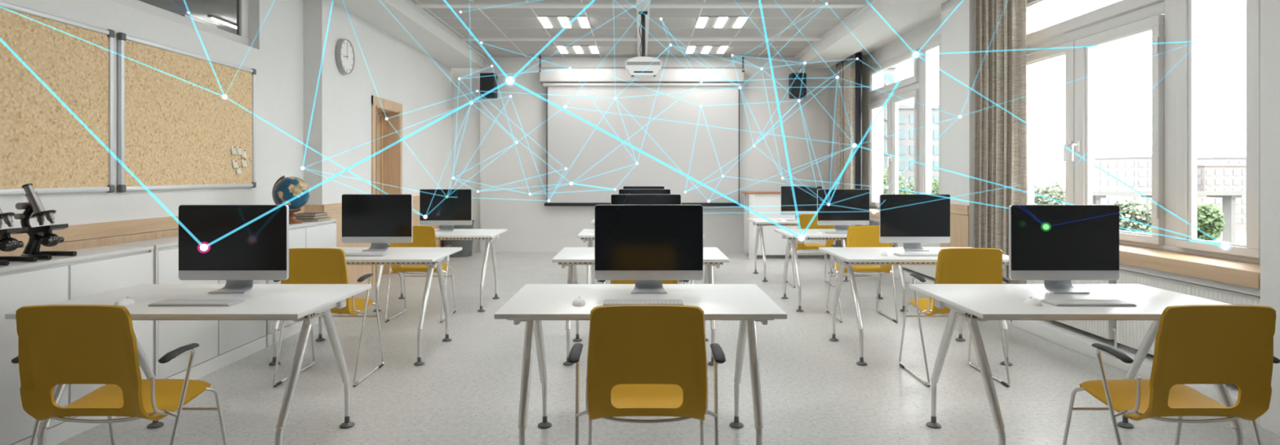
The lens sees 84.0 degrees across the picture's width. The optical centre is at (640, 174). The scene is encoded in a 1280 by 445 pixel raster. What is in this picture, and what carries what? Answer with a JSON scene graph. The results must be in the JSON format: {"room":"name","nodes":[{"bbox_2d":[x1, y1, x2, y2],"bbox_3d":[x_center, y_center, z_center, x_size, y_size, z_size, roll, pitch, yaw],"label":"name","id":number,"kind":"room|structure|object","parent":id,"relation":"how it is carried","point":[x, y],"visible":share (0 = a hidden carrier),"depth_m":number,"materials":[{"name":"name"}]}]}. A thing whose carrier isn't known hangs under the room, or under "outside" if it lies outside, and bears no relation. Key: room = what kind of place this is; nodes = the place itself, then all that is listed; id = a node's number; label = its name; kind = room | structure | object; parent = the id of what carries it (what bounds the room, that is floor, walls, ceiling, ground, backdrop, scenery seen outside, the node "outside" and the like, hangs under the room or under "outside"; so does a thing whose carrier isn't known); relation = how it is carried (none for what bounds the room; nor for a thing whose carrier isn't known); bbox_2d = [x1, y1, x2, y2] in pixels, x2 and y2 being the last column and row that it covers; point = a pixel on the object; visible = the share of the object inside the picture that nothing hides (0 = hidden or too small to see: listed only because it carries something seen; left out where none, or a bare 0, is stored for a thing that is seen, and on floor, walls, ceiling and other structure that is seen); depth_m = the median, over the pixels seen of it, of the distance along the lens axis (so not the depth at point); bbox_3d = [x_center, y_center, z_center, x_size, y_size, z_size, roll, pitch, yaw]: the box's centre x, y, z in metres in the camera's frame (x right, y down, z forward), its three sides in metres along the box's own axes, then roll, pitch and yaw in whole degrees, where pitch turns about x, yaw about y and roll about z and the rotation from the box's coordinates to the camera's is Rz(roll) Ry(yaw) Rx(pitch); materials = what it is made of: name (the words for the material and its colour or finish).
{"room":"computer lab","nodes":[
{"label":"computer lab","id":0,"kind":"room"},
{"bbox_2d":[137,0,236,34],"bbox_3d":[-5.050,-0.858,7.500,3.100,2.300,11.000,0,0,0],"label":"wall","id":1,"kind":"structure","parent":0,"point":[226,10],"depth_m":8.16,"materials":[{"name":"paint"}]},
{"bbox_2d":[207,14,236,28],"bbox_3d":[-5.140,-1.883,8.800,0.050,0.050,0.640,0,0,0],"label":"tube light","id":2,"kind":"object","parent":1,"relation":"attached to","point":[214,18],"visible":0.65,"depth_m":8.71,"materials":[{"name":"white paint"}]},
{"bbox_2d":[0,0,451,247],"bbox_3d":[-3.385,-0.243,5.330,0.430,3.070,13.260,0,0,0],"label":"wall","id":3,"kind":"structure","parent":0,"point":[310,114],"depth_m":7.08,"materials":[{"name":"white paint"}]},
{"bbox_2d":[0,0,115,195],"bbox_3d":[-3.337,-0.400,3.696,0.032,1.026,1.609,0,0,0],"label":"corkboard","id":4,"kind":"object","parent":3,"relation":"attached to","point":[56,73],"visible":1,"depth_m":4.05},
{"bbox_2d":[109,0,248,46],"bbox_3d":[-3.461,-1.415,4.630,0.030,0.627,3.260,0,0,0],"label":"window","id":5,"kind":"structure","parent":3,"relation":"in","point":[242,37],"depth_m":5.67,"materials":[{"name":"white paint"}]},
{"bbox_2d":[117,32,256,192],"bbox_3d":[-3.337,-0.400,5.350,0.032,1.026,1.606,0,0,0],"label":"corkboard","id":6,"kind":"object","parent":3,"relation":"attached to","point":[176,130],"visible":1,"depth_m":5.14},
{"bbox_2d":[10,195,419,246],"bbox_3d":[-3.254,0.342,5.280,0.204,0.090,13.160,0,0,0],"label":"trim","id":7,"kind":"structure","parent":3,"relation":"attached to","point":[85,231],"depth_m":4.61,"materials":[{"name":"brown wood"}]},
{"bbox_2d":[0,202,442,284],"bbox_3d":[-3.257,0.843,5.280,0.198,0.899,13.160,0,0,0],"label":"trim","id":8,"kind":"structure","parent":3,"relation":"attached to","point":[355,272],"depth_m":4.99,"materials":[{"name":"brown wood"}]},
{"bbox_2d":[335,38,355,74],"bbox_3d":[-3.141,-1.256,7.560,0.058,0.374,0.374,0,0,0],"label":"wall clock","id":9,"kind":"object","parent":3,"relation":"attached to","point":[344,52],"visible":1,"depth_m":7.51,"materials":[{"name":"plastic"}]},
{"bbox_2d":[371,95,402,284],"bbox_3d":[-3.325,0.179,8.885,0.351,2.225,1.030,0,0,0],"label":"door","id":10,"kind":"structure","parent":3,"relation":"in","point":[386,135],"depth_m":9.27,"materials":[{"name":"brown wood"}]},
{"bbox_2d":[329,0,486,68],"bbox_3d":[-3.237,-1.943,5.280,1.325,0.330,13.160,0,0,0],"label":"ceiling beam","id":11,"kind":"structure","parent":3,"relation":"attached to","point":[414,26],"depth_m":8.82,"materials":[{"name":"paint"}]},
{"bbox_2d":[411,0,867,57],"bbox_3d":[0.000,-2.033,5.280,5.240,0.150,13.160,0,0,0],"label":"ceiling","id":12,"kind":"structure","parent":0,"point":[469,17],"depth_m":9.44,"materials":[{"name":"paint"}]},
{"bbox_2d":[537,16,590,27],"bbox_3d":[-0.970,-1.947,9.090,0.612,0.018,0.616,0,0,0],"label":"recessed light","id":13,"kind":"object","parent":12,"relation":"in","point":[546,21],"visible":1,"depth_m":9.04,"materials":[{"name":"plastic"}]},
{"bbox_2d":[537,17,552,27],"bbox_3d":[-1.217,-1.942,9.090,0.104,0.009,0.584,0,0,0],"label":"diffuser","id":14,"kind":"object","parent":13,"relation":"attached to","point":[546,22],"depth_m":9.05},
{"bbox_2d":[556,45,599,53],"bbox_3d":[-0.970,-1.947,11.070,0.612,0.018,0.616,0,0,0],"label":"recessed light","id":15,"kind":"object","parent":12,"relation":"in","point":[562,49],"visible":1,"depth_m":10.99,"materials":[{"name":"plastic"}]},
{"bbox_2d":[413,0,866,57],"bbox_3d":[0.000,-1.953,5.280,5.160,0.050,13.160,0,0,0],"label":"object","id":16,"kind":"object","parent":12,"relation":"attached to","point":[641,5],"depth_m":8.18,"materials":[{"name":"metal"}]},
{"bbox_2d":[538,55,744,205],"bbox_3d":[0.015,-0.722,11.722,3.370,2.472,0.156,0,0,0],"label":"projection screen","id":17,"kind":"object","parent":12,"relation":"hanging from","point":[679,145],"visible":0.92,"depth_m":11.70,"materials":[{"name":"fabric"}]},
{"bbox_2d":[414,0,870,57],"bbox_3d":[0.000,-1.965,5.280,5.160,0.026,13.160,0,0,0],"label":"trim","id":18,"kind":"structure","parent":12,"relation":"attached to","point":[813,1],"depth_m":9.48,"materials":[{"name":"metal"}]},
{"bbox_2d":[625,11,662,78],"bbox_3d":[0.032,-1.539,8.451,0.429,0.782,0.338,0,0,0],"label":"projector","id":19,"kind":"object","parent":12,"relation":"hanging from","point":[642,67],"visible":1,"depth_m":8.30,"materials":[{"name":"white plastic"}]},
{"bbox_2d":[685,45,728,53],"bbox_3d":[1.025,-1.947,11.070,0.612,0.018,0.616,0,0,0],"label":"recessed light","id":20,"kind":"object","parent":12,"relation":"in","point":[691,49],"visible":1,"depth_m":10.99,"materials":[{"name":"plastic"}]},
{"bbox_2d":[694,16,748,27],"bbox_3d":[1.025,-1.947,9.090,0.612,0.018,0.616,0,0,0],"label":"recessed light","id":21,"kind":"object","parent":12,"relation":"in","point":[703,21],"visible":1,"depth_m":9.04,"materials":[{"name":"plastic"}]},
{"bbox_2d":[733,17,747,27],"bbox_3d":[1.272,-1.942,9.090,0.104,0.009,0.584,0,0,0],"label":"diffuser","id":22,"kind":"object","parent":21,"relation":"attached to","point":[739,22],"depth_m":9.04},
{"bbox_2d":[451,57,836,252],"bbox_3d":[0.000,-0.383,11.985,7.800,3.350,0.250,0,0,0],"label":"wall","id":23,"kind":"structure","parent":0,"point":[795,141],"depth_m":11.86,"materials":[{"name":"white paint"}]},
{"bbox_2d":[480,72,497,98],"bbox_3d":[-2.484,-1.453,11.686,0.250,0.400,0.348,0,0,0],"label":"loudspeaker","id":24,"kind":"object","parent":23,"relation":"attached to","point":[488,81],"visible":1,"depth_m":11.51,"materials":[{"name":"black plastic"}]},
{"bbox_2d":[480,74,493,96],"bbox_3d":[-2.484,-1.453,11.517,0.210,0.360,0.010,0,0,0],"label":"speaker grille","id":25,"kind":"object","parent":24,"relation":"attached to","point":[486,80],"depth_m":11.51,"materials":[{"name":"fabric"}]},
{"bbox_2d":[788,72,806,98],"bbox_3d":[2.566,-1.453,11.686,0.250,0.400,0.348,0,0,0],"label":"loudspeaker","id":26,"kind":"object","parent":23,"relation":"attached to","point":[797,81],"visible":1,"depth_m":11.51,"materials":[{"name":"black plastic"}]},
{"bbox_2d":[792,74,805,96],"bbox_3d":[2.566,-1.453,11.517,0.210,0.360,0.010,0,0,0],"label":"speaker grille","id":27,"kind":"object","parent":26,"relation":"attached to","point":[798,80],"depth_m":11.51,"materials":[{"name":"fabric"}]},
{"bbox_2d":[55,252,1279,444],"bbox_3d":[0.100,1.367,5.330,7.600,0.150,13.660,0,0,0],"label":"floor","id":28,"kind":"structure","parent":0,"point":[466,390],"depth_m":4.39,"materials":[{"name":"stone"}]},
{"bbox_2d":[0,245,153,444],"bbox_3d":[-2.940,0.850,3.483,0.280,0.884,1.214,0,0,0],"label":"base cabinet","id":29,"kind":"object","parent":28,"relation":"on","point":[98,269],"visible":0.56,"depth_m":3.41,"materials":[{"name":"laminate"}]},
{"bbox_2d":[0,208,37,266],"bbox_3d":[-2.926,0.224,3.245,0.202,0.365,0.175,0,0,0],"label":"microscope","id":30,"kind":"object","parent":29,"relation":"on","point":[7,243],"visible":1,"depth_m":3.24,"materials":[{"name":"grey metal"}]},
{"bbox_2d":[13,183,76,259],"bbox_3d":[-2.921,0.224,3.470,0.202,0.365,0.175,0,0,0],"label":"microscope","id":31,"kind":"object","parent":29,"relation":"on","point":[43,235],"visible":0.96,"depth_m":3.46,"materials":[{"name":"black metal"}]},
{"bbox_2d":[11,304,227,444],"bbox_3d":[-1.932,0.868,2.683,0.555,0.848,0.548,0,0,0],"label":"armchair","id":32,"kind":"object","parent":28,"relation":"on","point":[59,344],"visible":1,"depth_m":2.47,"materials":[{"name":"yellow plastic"}]},
{"bbox_2d":[108,235,266,379],"bbox_3d":[-2.940,0.850,4.716,0.280,0.884,1.214,0,0,0],"label":"base cabinet","id":33,"kind":"object","parent":28,"relation":"on","point":[222,343],"visible":0.36,"depth_m":4.47,"materials":[{"name":"laminate"}]},
{"bbox_2d":[4,284,371,444],"bbox_3d":[-2.003,0.930,3.310,1.200,0.723,0.800,0,0,0],"label":"desk","id":34,"kind":"object","parent":28,"relation":"on","point":[304,303],"visible":0.64,"depth_m":3.21,"materials":[{"name":"white laminate"}]},
{"bbox_2d":[147,298,244,306],"bbox_3d":[-1.955,0.563,3.135,0.350,0.010,0.124,0,0,0],"label":"keyboard","id":35,"kind":"object","parent":34,"relation":"on","point":[177,302],"visible":1,"depth_m":3.11,"materials":[{"name":"plastic"}]},
{"bbox_2d":[132,312,324,319],"bbox_3d":[-2.003,0.609,3.137,1.150,0.036,0.146,0,0,0],"label":"cable tray","id":36,"kind":"object","parent":34,"relation":"on","point":[313,316],"depth_m":3.07,"materials":[{"name":"metal"}]},
{"bbox_2d":[178,204,288,293],"bbox_3d":[-1.982,0.357,3.462,0.528,0.422,0.123,0,0,0],"label":"computer monitor","id":37,"kind":"object","parent":34,"relation":"on","point":[246,243],"visible":1,"depth_m":3.45,"materials":[{"name":"metal"}]},
{"bbox_2d":[266,218,337,346],"bbox_3d":[-2.940,0.850,5.949,0.280,0.884,1.214,0,0,0],"label":"base cabinet","id":38,"kind":"object","parent":28,"relation":"on","point":[321,233],"visible":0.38,"depth_m":5.90,"materials":[{"name":"laminate"}]},
{"bbox_2d":[271,175,310,223],"bbox_3d":[-2.940,0.206,5.990,0.280,0.402,0.280,0,0,32],"label":"desk globe","id":39,"kind":"object","parent":38,"relation":"on","point":[293,192],"visible":0.85,"depth_m":5.91,"materials":[{"name":"blue plastic"}]},
{"bbox_2d":[272,248,384,386],"bbox_3d":[-1.987,0.868,4.569,0.555,0.848,0.548,0,0,0],"label":"armchair","id":40,"kind":"object","parent":28,"relation":"on","point":[306,265],"visible":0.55,"depth_m":4.34,"materials":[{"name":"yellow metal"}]},
{"bbox_2d":[268,247,462,365],"bbox_3d":[-2.003,0.930,5.196,1.200,0.723,0.800,0,0,0],"label":"desk","id":41,"kind":"object","parent":28,"relation":"on","point":[432,257],"visible":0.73,"depth_m":5.00,"materials":[{"name":"laminate"}]},
{"bbox_2d":[342,194,413,251],"bbox_3d":[-1.982,0.357,5.348,0.528,0.422,0.123,0,0,0],"label":"computer monitor","id":42,"kind":"object","parent":41,"relation":"on","point":[380,220],"visible":1,"depth_m":5.34,"materials":[{"name":"metal"}]},
{"bbox_2d":[346,261,440,264],"bbox_3d":[-2.003,0.609,5.023,1.150,0.036,0.146,0,0,0],"label":"cable tray","id":43,"kind":"object","parent":41,"relation":"on","point":[435,262],"depth_m":4.95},
{"bbox_2d":[384,225,456,322],"bbox_3d":[-1.987,0.868,6.455,0.555,0.848,0.548,0,0,0],"label":"armchair","id":44,"kind":"object","parent":28,"relation":"on","point":[423,236],"visible":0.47,"depth_m":6.25,"materials":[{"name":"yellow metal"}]},
{"bbox_2d":[373,228,506,311],"bbox_3d":[-2.003,0.930,7.082,1.200,0.723,0.800,0,0,0],"label":"desk","id":45,"kind":"object","parent":28,"relation":"on","point":[488,235],"visible":0.68,"depth_m":6.85,"materials":[{"name":"laminate"}]},
{"bbox_2d":[419,189,471,231],"bbox_3d":[-1.982,0.357,7.234,0.528,0.422,0.123,0,0,0],"label":"computer monitor","id":46,"kind":"object","parent":45,"relation":"on","point":[455,210],"visible":1,"depth_m":7.22,"materials":[{"name":"metal"}]},
{"bbox_2d":[435,237,494,239],"bbox_3d":[-2.003,0.609,6.909,1.150,0.036,0.146,0,0,0],"label":"cable tray","id":47,"kind":"object","parent":45,"relation":"on","point":[437,238],"depth_m":6.84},
{"bbox_2d":[442,219,474,257],"bbox_3d":[-2.920,1.010,11.350,0.516,0.565,0.516,0,0,0],"label":"waste bin","id":48,"kind":"object","parent":28,"relation":"on","point":[466,245],"visible":0.33,"depth_m":11.16,"materials":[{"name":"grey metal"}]},
{"bbox_2d":[493,284,786,444],"bbox_3d":[0.000,0.930,3.310,1.200,0.723,0.800,0,0,0],"label":"desk","id":49,"kind":"object","parent":28,"relation":"on","point":[532,304],"visible":0.96,"depth_m":3.19,"materials":[{"name":"laminate"}]},
{"bbox_2d":[506,319,773,319],"bbox_3d":[0.000,0.609,3.137,1.150,0.036,0.146,0,0,0],"label":"cable tray","id":50,"kind":"object","parent":49,"relation":"on","point":[507,319],"depth_m":3.07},
{"bbox_2d":[603,298,684,305],"bbox_3d":[0.012,0.563,3.135,0.350,0.010,0.124,0,0,0],"label":"keyboard","id":51,"kind":"object","parent":49,"relation":"on","point":[624,301],"visible":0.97,"depth_m":3.13,"materials":[{"name":"plastic"}]},
{"bbox_2d":[594,204,702,293],"bbox_3d":[0.040,0.357,3.462,0.528,0.422,0.123,0,0,0],"label":"computer monitor","id":52,"kind":"object","parent":49,"relation":"on","point":[648,245],"visible":1,"depth_m":3.45,"materials":[{"name":"metal"}]},
{"bbox_2d":[551,247,729,365],"bbox_3d":[0.000,0.930,5.196,1.200,0.723,0.800,0,0,0],"label":"desk","id":53,"kind":"object","parent":28,"relation":"on","point":[570,257],"visible":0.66,"depth_m":4.99,"materials":[{"name":"laminate"}]},
{"bbox_2d":[558,262,723,264],"bbox_3d":[0.000,0.609,5.023,1.150,0.036,0.146,0,0,0],"label":"cable tray","id":54,"kind":"object","parent":53,"relation":"on","point":[559,263],"depth_m":4.95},
{"bbox_2d":[610,194,680,204],"bbox_3d":[0.040,0.357,5.348,0.528,0.422,0.123,0,0,0],"label":"computer monitor","id":55,"kind":"object","parent":53,"relation":"on","point":[615,199],"visible":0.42,"depth_m":5.34,"materials":[{"name":"metal"}]},
{"bbox_2d":[577,228,704,284],"bbox_3d":[0.000,0.930,7.082,1.200,0.723,0.800,0,0,0],"label":"desk","id":56,"kind":"object","parent":28,"relation":"on","point":[586,234],"visible":0.23,"depth_m":6.85,"materials":[{"name":"laminate"}]},
{"bbox_2d":[618,189,670,194],"bbox_3d":[0.040,0.357,7.234,0.528,0.422,0.123,0,0,0],"label":"computer monitor","id":57,"kind":"object","parent":56,"relation":"on","point":[620,191],"visible":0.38,"depth_m":7.22,"materials":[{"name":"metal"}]},
{"bbox_2d":[599,280,688,284],"bbox_3d":[0.022,0.868,4.569,0.555,0.848,0.548,0,0,0],"label":"armchair","id":58,"kind":"object","parent":28,"relation":"on","point":[612,282],"visible":0.02,"depth_m":4.35,"materials":[{"name":"yellow plastic"}]},
{"bbox_2d":[568,304,725,444],"bbox_3d":[0.022,0.868,2.683,0.555,0.848,0.548,0,0,0],"label":"armchair","id":59,"kind":"object","parent":28,"relation":"on","point":[643,359],"visible":1,"depth_m":2.46,"materials":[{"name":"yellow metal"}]},
{"bbox_2d":[741,191,826,258],"bbox_3d":[2.260,0.779,11.180,1.280,1.026,0.600,0,0,0],"label":"cabinet","id":60,"kind":"object","parent":28,"relation":"on","point":[755,206],"visible":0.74,"depth_m":10.93,"materials":[{"name":"white paint"}]},
{"bbox_2d":[746,217,850,281],"bbox_3d":[2.000,0.930,8.968,1.200,0.723,0.800,0,0,0],"label":"desk","id":61,"kind":"object","parent":28,"relation":"on","point":[759,222],"visible":0.61,"depth_m":8.75,"materials":[{"name":"laminate"}]},
{"bbox_2d":[780,186,822,219],"bbox_3d":[2.062,0.357,9.120,0.528,0.422,0.123,0,0,0],"label":"computer monitor","id":62,"kind":"object","parent":61,"relation":"on","point":[797,201],"visible":0.82,"depth_m":9.11,"materials":[{"name":"metal"}]},
{"bbox_2d":[755,223,850,226],"bbox_3d":[2.000,0.609,8.795,1.150,0.036,0.146,0,0,0],"label":"cable tray","id":63,"kind":"object","parent":61,"relation":"on","point":[757,224],"depth_m":8.72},
{"bbox_2d":[786,213,837,288],"bbox_3d":[1.998,0.868,8.341,0.555,0.848,0.548,0,0,0],"label":"armchair","id":64,"kind":"object","parent":28,"relation":"on","point":[806,220],"visible":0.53,"depth_m":8.13,"materials":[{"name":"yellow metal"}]},
{"bbox_2d":[773,228,907,311],"bbox_3d":[2.000,0.930,7.082,1.200,0.723,0.800,0,0,0],"label":"desk","id":65,"kind":"object","parent":28,"relation":"on","point":[792,234],"visible":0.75,"depth_m":6.85,"materials":[{"name":"laminate"}]},
{"bbox_2d":[786,237,846,239],"bbox_3d":[2.000,0.609,6.909,1.150,0.036,0.146,0,0,0],"label":"cable tray","id":66,"kind":"object","parent":65,"relation":"on","point":[789,238],"depth_m":6.84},
{"bbox_2d":[817,189,869,231],"bbox_3d":[2.062,0.357,7.234,0.528,0.422,0.123,0,0,0],"label":"computer monitor","id":67,"kind":"object","parent":65,"relation":"on","point":[847,207],"visible":0.95,"depth_m":7.22,"materials":[{"name":"metal"}]},
{"bbox_2d":[826,225,897,322],"bbox_3d":[1.998,0.868,6.455,0.555,0.848,0.548,0,0,0],"label":"armchair","id":68,"kind":"object","parent":28,"relation":"on","point":[864,236],"visible":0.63,"depth_m":6.24,"materials":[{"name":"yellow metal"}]},
{"bbox_2d":[818,247,1012,365],"bbox_3d":[2.000,0.930,5.196,1.200,0.723,0.800,0,0,0],"label":"desk","id":69,"kind":"object","parent":28,"relation":"on","point":[848,257],"visible":0.7,"depth_m":4.99,"materials":[{"name":"laminate"}]},
{"bbox_2d":[879,194,950,251],"bbox_3d":[2.062,0.357,5.348,0.528,0.422,0.123,0,0,0],"label":"computer monitor","id":70,"kind":"object","parent":69,"relation":"on","point":[911,220],"visible":1,"depth_m":5.34,"materials":[{"name":"metal"}]},
{"bbox_2d":[893,253,938,256],"bbox_3d":[1.980,0.563,5.021,0.350,0.010,0.124,0,0,0],"label":"keyboard","id":71,"kind":"object","parent":69,"relation":"on","point":[896,254],"visible":0.81,"depth_m":4.99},
{"bbox_2d":[840,261,1008,264],"bbox_3d":[2.000,0.609,5.023,1.150,0.036,0.146,0,0,0],"label":"cable tray","id":72,"kind":"object","parent":69,"relation":"on","point":[845,262],"depth_m":4.95,"materials":[{"name":"metal"}]},
{"bbox_2d":[898,248,1009,386],"bbox_3d":[1.998,0.868,4.569,0.555,0.848,0.548,0,0,0],"label":"armchair","id":73,"kind":"object","parent":28,"relation":"on","point":[953,265],"visible":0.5,"depth_m":4.34,"materials":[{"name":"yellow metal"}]},
{"bbox_2d":[909,284,1243,444],"bbox_3d":[2.000,0.930,3.310,1.200,0.723,0.800,0,0,0],"label":"desk","id":74,"kind":"object","parent":28,"relation":"on","point":[975,303],"visible":0.79,"depth_m":3.25,"materials":[{"name":"laminate"}]},
{"bbox_2d":[956,312,1159,319],"bbox_3d":[2.000,0.609,3.137,1.150,0.036,0.146,0,0,0],"label":"cable tray","id":75,"kind":"object","parent":74,"relation":"on","point":[967,316],"depth_m":3.07,"materials":[{"name":"metal"}]},
{"bbox_2d":[1008,204,1119,293],"bbox_3d":[2.062,0.357,3.462,0.528,0.422,0.123,0,0,0],"label":"computer monitor","id":76,"kind":"object","parent":74,"relation":"on","point":[1080,242],"visible":1,"depth_m":3.45,"materials":[{"name":"metal"}]},
{"bbox_2d":[1040,298,1137,306],"bbox_3d":[1.970,0.563,3.135,0.350,0.010,0.124,0,0,0],"label":"keyboard","id":77,"kind":"object","parent":74,"relation":"on","point":[1056,302],"visible":0.99,"depth_m":3.11,"materials":[{"name":"plastic"}]},
{"bbox_2d":[1062,304,1279,444],"bbox_3d":[1.968,0.868,2.683,0.555,0.848,0.548,0,0,0],"label":"armchair","id":78,"kind":"object","parent":28,"relation":"on","point":[1195,344],"visible":1,"depth_m":2.47,"materials":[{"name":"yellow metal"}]},
{"bbox_2d":[186,2,1230,251],"bbox_3d":[-0.266,-0.563,6.488,6.095,2.011,6.937,0,0,-5],"label":"light network","id":79,"kind":"object","parent":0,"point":[509,80],"visible":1,"depth_m":5.19,"materials":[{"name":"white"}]},
{"bbox_2d":[835,53,855,247],"bbox_3d":[3.238,-0.288,11.165,0.130,3.100,0.910,0,0,0],"label":"curtain","id":80,"kind":"object","parent":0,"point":[846,68],"visible":0.66,"depth_m":11.07,"materials":[{"name":"fabric"}]},
{"bbox_2d":[862,15,941,226],"bbox_3d":[3.610,-0.308,9.995,0.220,3.200,3.830,0,0,0],"label":"wall","id":81,"kind":"structure","parent":0,"point":[865,60],"depth_m":10.90,"materials":[{"name":"white paint"}]},
{"bbox_2d":[868,34,941,221],"bbox_3d":[3.385,-0.504,9.370,0.410,2.268,3.060,0,0,0],"label":"window","id":82,"kind":"structure","parent":81,"relation":"in","point":[917,86],"depth_m":9.13,"materials":[{"name":"white paint"}]},
{"bbox_2d":[892,243,940,278],"bbox_3d":[3.364,0.914,8.409,0.271,0.555,1.587,0,0,0],"label":"radiator","id":83,"kind":"object","parent":81,"relation":"attached to","point":[926,269],"visible":0.15,"depth_m":8.10,"materials":[{"name":"metal"}]},
{"bbox_2d":[941,0,975,247],"bbox_3d":[3.465,-0.308,7.200,0.570,3.200,0.640,0,0,0],"label":"wall","id":84,"kind":"structure","parent":0,"point":[957,16],"depth_m":7.09,"materials":[{"name":"white paint"}]},
{"bbox_2d":[940,213,968,247],"bbox_3d":[3.174,0.843,7.200,0.012,0.899,0.640,0,0,0],"label":"trim","id":85,"kind":"structure","parent":84,"relation":"attached to","point":[959,224],"depth_m":7.08,"materials":[{"name":"brown wood"}]},
{"bbox_2d":[950,204,968,214],"bbox_3d":[3.171,0.342,7.200,0.018,0.090,0.640,0,0,0],"label":"trim","id":86,"kind":"structure","parent":84,"relation":"attached to","point":[954,208],"depth_m":7.05,"materials":[{"name":"brown wood"}]},
{"bbox_2d":[973,0,1027,321],"bbox_3d":[3.237,-0.288,6.425,0.139,3.100,0.872,0,0,0],"label":"curtain","id":87,"kind":"object","parent":84,"relation":"hanging from","point":[1001,170],"visible":0.73,"depth_m":6.33,"materials":[{"name":"fabric"}]},
{"bbox_2d":[877,264,1260,426],"bbox_3d":[3.340,1.242,7.755,0.320,0.100,8.210,0,0,0],"label":"baseboard","id":88,"kind":"structure","parent":84,"relation":"attached to","point":[1077,340],"depth_m":5.18,"materials":[{"name":"white paint"}]},
{"bbox_2d":[1026,5,1034,204],"bbox_3d":[3.610,-0.308,6.810,0.220,3.200,0.180,0,0,0],"label":"wall","id":89,"kind":"structure","parent":0,"point":[1030,11],"depth_m":6.72,"materials":[{"name":"white paint"}]},
{"bbox_2d":[1119,243,1256,263],"bbox_3d":[3.610,0.897,5.310,0.220,0.790,2.820,0,0,0],"label":"wall","id":90,"kind":"structure","parent":0,"point":[1119,243],"depth_m":4.55,"materials":[{"name":"white paint"}]},
{"bbox_2d":[1026,280,1117,347],"bbox_3d":[3.364,0.914,5.439,0.271,0.555,1.087,0,0,0],"label":"radiator","id":91,"kind":"object","parent":90,"relation":"attached to","point":[1107,329],"visible":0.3,"depth_m":5.06,"materials":[{"name":"metal"}]},
{"bbox_2d":[1026,0,1260,296],"bbox_3d":[3.385,-0.504,5.190,0.410,2.268,3.060,0,0,0],"label":"window","id":92,"kind":"structure","parent":90,"relation":"in","point":[1172,24],"depth_m":4.68,"materials":[{"name":"white paint"}]},
{"bbox_2d":[1116,268,1260,355],"bbox_3d":[3.364,0.914,4.269,0.271,0.555,1.167,0,0,0],"label":"radiator","id":93,"kind":"object","parent":90,"relation":"attached to","point":[1131,333],"visible":0.31,"depth_m":4.48,"materials":[{"name":"metal"}]},
{"bbox_2d":[1260,0,1279,434],"bbox_3d":[3.465,-0.308,1.175,0.570,3.200,4.950,0,0,0],"label":"wall","id":94,"kind":"structure","parent":0,"point":[1269,9],"depth_m":3.59,"materials":[{"name":"white paint"}]},
{"bbox_2d":[854,49,862,226],"bbox_3d":[3.233,-0.288,10.560,0.064,3.100,0.220,0,0,0],"label":"curtain","id":95,"kind":"object","parent":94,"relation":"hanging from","point":[858,55],"visible":0.54,"depth_m":10.51,"materials":[{"name":"fabric"}]},
{"bbox_2d":[795,0,948,68],"bbox_3d":[3.237,-1.943,5.280,1.325,0.330,13.160,0,0,0],"label":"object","id":96,"kind":"structure","parent":94,"relation":"attached to","point":[879,23],"depth_m":8.92,"materials":[{"name":"paint"}]},
{"label":"outside","id":97,"kind":"structure","parent":0,"visible":0},
{"bbox_2d":[1034,190,1246,244],"bbox_3d":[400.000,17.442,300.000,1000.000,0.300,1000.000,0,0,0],"label":"ground","id":98,"kind":"structure","parent":97,"point":[1240,235],"depth_m":197.18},
{"bbox_2d":[883,64,897,177],"bbox_3d":[43.650,-1.858,142.200,10.100,38.300,16.400,0,0,0],"label":"apartment tower","id":99,"kind":"structure","parent":98,"relation":"on","point":[888,73],"depth_m":134.99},
{"bbox_2d":[883,167,912,194],"bbox_3d":[20.954,8.319,60.001,3.585,17.950,4.071,0,0,0],"label":"leafy tree","id":100,"kind":"object","parent":98,"relation":"on","point":[885,172],"visible":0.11,"depth_m":59.06,"materials":[{"name":"green plant"}]},
{"bbox_2d":[898,104,938,192],"bbox_3d":[58.000,1.392,154.000,10.800,31.800,12.800,0,0,0],"label":"apartment block","id":101,"kind":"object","parent":98,"relation":"on","point":[906,112],"visible":0.12,"depth_m":148.01,"materials":[{"name":"concrete"}]},
{"bbox_2d":[1034,177,1065,204],"bbox_3d":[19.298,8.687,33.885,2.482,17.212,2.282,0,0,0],"label":"leafy tree","id":102,"kind":"object","parent":98,"relation":"on","point":[1049,196],"visible":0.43,"depth_m":33.41,"materials":[{"name":"green plant"}]},
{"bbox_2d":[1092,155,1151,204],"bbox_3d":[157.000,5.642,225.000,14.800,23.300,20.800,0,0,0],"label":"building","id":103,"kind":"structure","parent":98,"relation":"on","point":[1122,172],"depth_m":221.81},
{"bbox_2d":[1112,198,1151,232],"bbox_3d":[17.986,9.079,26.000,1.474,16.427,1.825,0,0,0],"label":"leafy tree","id":104,"kind":"object","parent":98,"relation":"on","point":[1132,218],"visible":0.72,"depth_m":25.64,"materials":[{"name":"green plant"}]},
{"bbox_2d":[1038,191,1246,243],"bbox_3d":[93.911,9.712,96.498,112.178,15.160,8.997,0,0,0],"label":"viaduct","id":105,"kind":"object","parent":98,"relation":"on","point":[1228,197],"visible":0.2,"depth_m":94.45,"materials":[{"name":"concrete"}]},
{"bbox_2d":[1124,190,1209,226],"bbox_3d":[146.000,10.892,197.500,12.800,12.800,15.800,0,0,0],"label":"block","id":106,"kind":"object","parent":98,"relation":"on","point":[1203,199],"visible":0.08,"depth_m":196.18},
{"bbox_2d":[1196,201,1226,240],"bbox_3d":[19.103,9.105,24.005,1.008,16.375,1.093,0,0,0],"label":"leafy tree","id":107,"kind":"object","parent":98,"relation":"on","point":[1210,222],"visible":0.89,"depth_m":23.73,"materials":[{"name":"green plant"}]},
{"bbox_2d":[1196,163,1246,230],"bbox_3d":[183.000,6.892,231.000,14.800,20.800,18.800,0,0,0],"label":"building","id":108,"kind":"structure","parent":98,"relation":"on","point":[1210,176],"depth_m":222.03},
{"bbox_2d":[1196,155,1246,163],"bbox_3d":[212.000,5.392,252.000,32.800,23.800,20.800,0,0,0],"label":"roof","id":109,"kind":"object","parent":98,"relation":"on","point":[1200,159],"visible":0.04,"depth_m":242.01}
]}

